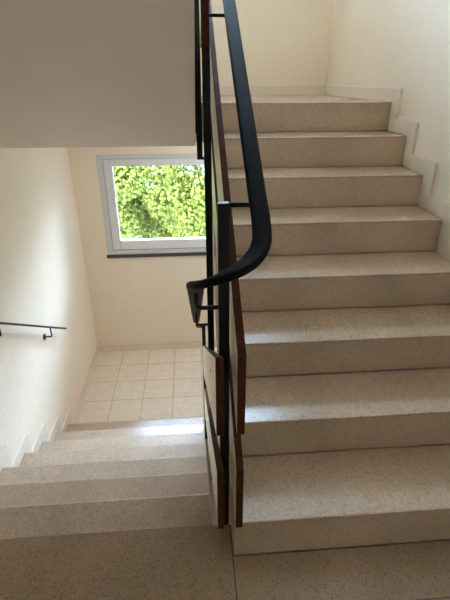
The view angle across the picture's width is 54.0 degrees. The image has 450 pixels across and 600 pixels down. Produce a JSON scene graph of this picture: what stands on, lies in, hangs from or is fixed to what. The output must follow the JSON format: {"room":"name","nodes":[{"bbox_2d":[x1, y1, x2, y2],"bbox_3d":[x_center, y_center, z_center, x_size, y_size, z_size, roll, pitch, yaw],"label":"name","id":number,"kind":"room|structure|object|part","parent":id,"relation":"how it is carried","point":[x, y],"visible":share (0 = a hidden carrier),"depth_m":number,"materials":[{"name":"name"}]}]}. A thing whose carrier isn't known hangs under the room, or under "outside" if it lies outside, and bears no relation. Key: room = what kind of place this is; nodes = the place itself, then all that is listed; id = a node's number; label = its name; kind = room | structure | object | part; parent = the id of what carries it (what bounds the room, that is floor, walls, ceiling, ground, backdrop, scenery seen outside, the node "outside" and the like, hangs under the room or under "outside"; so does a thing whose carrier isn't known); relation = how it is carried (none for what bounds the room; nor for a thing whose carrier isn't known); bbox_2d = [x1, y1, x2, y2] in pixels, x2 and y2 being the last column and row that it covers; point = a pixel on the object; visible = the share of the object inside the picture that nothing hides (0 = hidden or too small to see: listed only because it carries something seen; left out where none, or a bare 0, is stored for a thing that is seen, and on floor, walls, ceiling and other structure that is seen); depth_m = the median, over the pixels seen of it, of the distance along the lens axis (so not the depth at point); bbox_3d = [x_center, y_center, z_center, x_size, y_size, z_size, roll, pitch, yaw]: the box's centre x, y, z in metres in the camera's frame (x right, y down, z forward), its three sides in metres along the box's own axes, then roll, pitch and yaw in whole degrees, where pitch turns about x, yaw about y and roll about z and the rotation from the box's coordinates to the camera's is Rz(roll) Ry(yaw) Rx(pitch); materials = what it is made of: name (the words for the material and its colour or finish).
{"room":"stairwell","nodes":[
{"label":"stairwell","id":0,"kind":"room"},
{"bbox_2d":[0,148,96,473],"bbox_3d":[-1.428,-0.330,1.641,0.300,8.300,6.080,-2,27,-4],"label":"wall","id":1,"kind":"structure","parent":0,"point":[43,276],"depth_m":3.28,"materials":[{"name":"beige paint"}]},
{"bbox_2d":[0,322,66,339],"bbox_3d":[-1.266,0.108,2.228,0.071,1.549,2.521,-2,27,-4],"label":"wall handrail","id":2,"kind":"object","parent":1,"relation":"attached to","point":[3,323],"visible":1,"depth_m":3.00,"materials":[{"name":"black metal"}]},
{"bbox_3d":[-1.244,0.107,2.230,0.026,1.549,2.521,-2,27,-4],"label":"rail","id":3,"kind":"part","parent":2,"relation":"part of","materials":[{"name":"black metal"}]},
{"bbox_2d":[0,346,98,472],"bbox_3d":[-1.270,-0.036,1.792,0.015,4.158,5.465,-2,27,-4],"label":"baseboard","id":4,"kind":"structure","parent":1,"relation":"attached to","point":[25,446],"depth_m":3.22,"materials":[{"name":"stone"}]},
{"bbox_2d":[77,347,219,456],"bbox_3d":[-0.213,0.997,4.642,2.432,0.235,1.484,-2,27,-4],"label":"floor","id":5,"kind":"structure","parent":0,"point":[167,383],"depth_m":4.57,"materials":[{"name":"tile"}]},
{"bbox_2d":[0,417,212,550],"bbox_3d":[-0.701,1.149,2.811,1.172,1.595,1.995,-2,27,-4],"label":"flight","id":6,"kind":"object","parent":5,"relation":"on","point":[142,480],"visible":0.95,"depth_m":2.21,"materials":[{"name":"stone"}]},
{"bbox_2d":[113,165,205,238],"bbox_3d":[-1.274,-2.118,11.432,5.286,7.463,4.391,-2,27,-4],"label":"tree","id":7,"kind":"object","parent":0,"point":[173,208],"visible":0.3,"depth_m":9.70,"materials":[{"name":"green plant"}]},
{"bbox_2d":[67,0,333,345],"bbox_3d":[-0.286,-1.662,4.313,2.432,8.300,0.300,-2,27,-4],"label":"wall","id":8,"kind":"structure","parent":0,"point":[137,300],"depth_m":4.36,"materials":[{"name":"beige paint"}]},
{"bbox_2d":[95,153,205,257],"bbox_3d":[-0.280,-1.012,4.626,1.959,1.044,0.320,-2,27,-4],"label":"window","id":9,"kind":"structure","parent":8,"relation":"in","point":[162,247],"depth_m":4.51,"materials":[{"name":"plastic"}]},
{"bbox_3d":[-0.279,-0.559,4.851,1.959,0.032,0.320,-2,27,-4],"label":"sill","id":10,"kind":"part","parent":9,"relation":"part of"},
{"bbox_2d":[99,85,324,351],"bbox_3d":[-0.272,-0.687,4.622,2.402,2.798,0.015,-2,27,-4],"label":"baseboard","id":11,"kind":"structure","parent":8,"relation":"attached to","point":[311,89],"depth_m":4.09,"materials":[{"name":"stone"}]},
{"bbox_2d":[206,451,216,525],"bbox_3d":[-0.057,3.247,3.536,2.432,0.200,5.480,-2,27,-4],"label":"railing panel","id":12,"kind":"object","parent":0,"point":[211,492],"depth_m":5.22,"materials":[{"name":"paint"}]},
{"bbox_2d":[0,525,449,599],"bbox_3d":[0.065,1.413,0.750,2.432,0.235,2.115,-2,27,-4],"label":"floor","id":13,"kind":"structure","parent":0,"point":[193,568],"depth_m":1.48,"materials":[{"name":"stone"}]},
{"bbox_2d":[212,101,449,556],"bbox_3d":[0.534,-0.078,2.218,1.162,1.595,2.003,-2,27,-4],"label":"flight","id":14,"kind":"object","parent":13,"relation":"on","point":[345,441],"visible":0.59,"depth_m":1.91,"materials":[{"name":"stone"}]},
{"bbox_2d":[186,0,271,528],"bbox_3d":[-0.065,-0.441,1.973,0.212,4.596,2.148,-2,27,-4],"label":"stair railing","id":15,"kind":"object","parent":14,"relation":"attached to","point":[224,373],"visible":0.99,"depth_m":1.38,"materials":[{"name":"black metal"}]},
{"bbox_3d":[-0.182,-1.228,2.642,0.007,0.430,0.075,-2,27,-4],"label":"fixing plate","id":16,"kind":"part","parent":15,"relation":"part of","materials":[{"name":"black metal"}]},
{"bbox_3d":[-0.162,-1.675,2.435,0.036,1.705,0.024,-2,27,-4],"label":"post","id":17,"kind":"part","parent":15,"relation":"part of","materials":[{"name":"black metal"}]},
{"bbox_3d":[-0.161,0.693,3.579,0.027,1.135,0.024,-2,27,-4],"label":"post","id":18,"kind":"part","parent":15,"relation":"part of","materials":[{"name":"black metal"}]},
{"bbox_3d":[-0.072,-0.018,2.147,0.031,2.485,0.024,-2,27,-4],"label":"post","id":19,"kind":"part","parent":15,"relation":"part of","materials":[{"name":"black metal"}]},
{"bbox_3d":[-0.003,0.298,1.399,0.031,1.223,0.024,-2,27,-4],"label":"post","id":20,"kind":"part","parent":15,"relation":"part of","materials":[{"name":"black metal"}]},
{"bbox_3d":[-0.066,-0.541,1.923,0.212,2.599,2.148,-2,27,-4],"label":"handrail","id":21,"kind":"part","parent":15,"relation":"part of","materials":[{"name":"black metal"}]},
{"bbox_2d":[195,95,385,142],"bbox_3d":[-0.219,-1.439,3.430,2.432,0.235,1.484,-2,27,-4],"label":"floor","id":22,"kind":"structure","parent":0,"point":[224,98],"depth_m":3.13,"materials":[{"name":"stone"}]},
{"bbox_2d":[0,0,194,147],"bbox_3d":[-0.707,-1.286,1.599,1.172,1.595,1.995,-2,27,-4],"label":"ceiling","id":23,"kind":"structure","parent":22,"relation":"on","point":[74,73],"depth_m":1.92,"materials":[{"name":"paint"}]},
{"bbox_2d":[326,0,449,260],"bbox_3d":[1.296,-0.428,1.824,0.300,8.300,6.080,-2,27,-4],"label":"wall","id":24,"kind":"structure","parent":0,"point":[405,44],"depth_m":2.56,"materials":[{"name":"beige paint"}]},
{"bbox_2d":[324,85,449,259],"bbox_3d":[1.142,0.486,2.257,0.015,2.798,5.465,-2,27,-4],"label":"baseboard","id":25,"kind":"structure","parent":24,"relation":"attached to","point":[436,206],"depth_m":2.52,"materials":[{"name":"stone"}]},
{"label":"outside","id":26,"kind":"structure","parent":0,"visible":0},
{"bbox_2d":[121,165,203,238],"bbox_3d":[-1.936,-6.135,25.212,50.000,0.100,41.200,-2,27,-4],"label":"sky","id":27,"kind":"structure","parent":26,"point":[190,167],"depth_m":30.11,"materials":[{"name":"white"}]}
]}

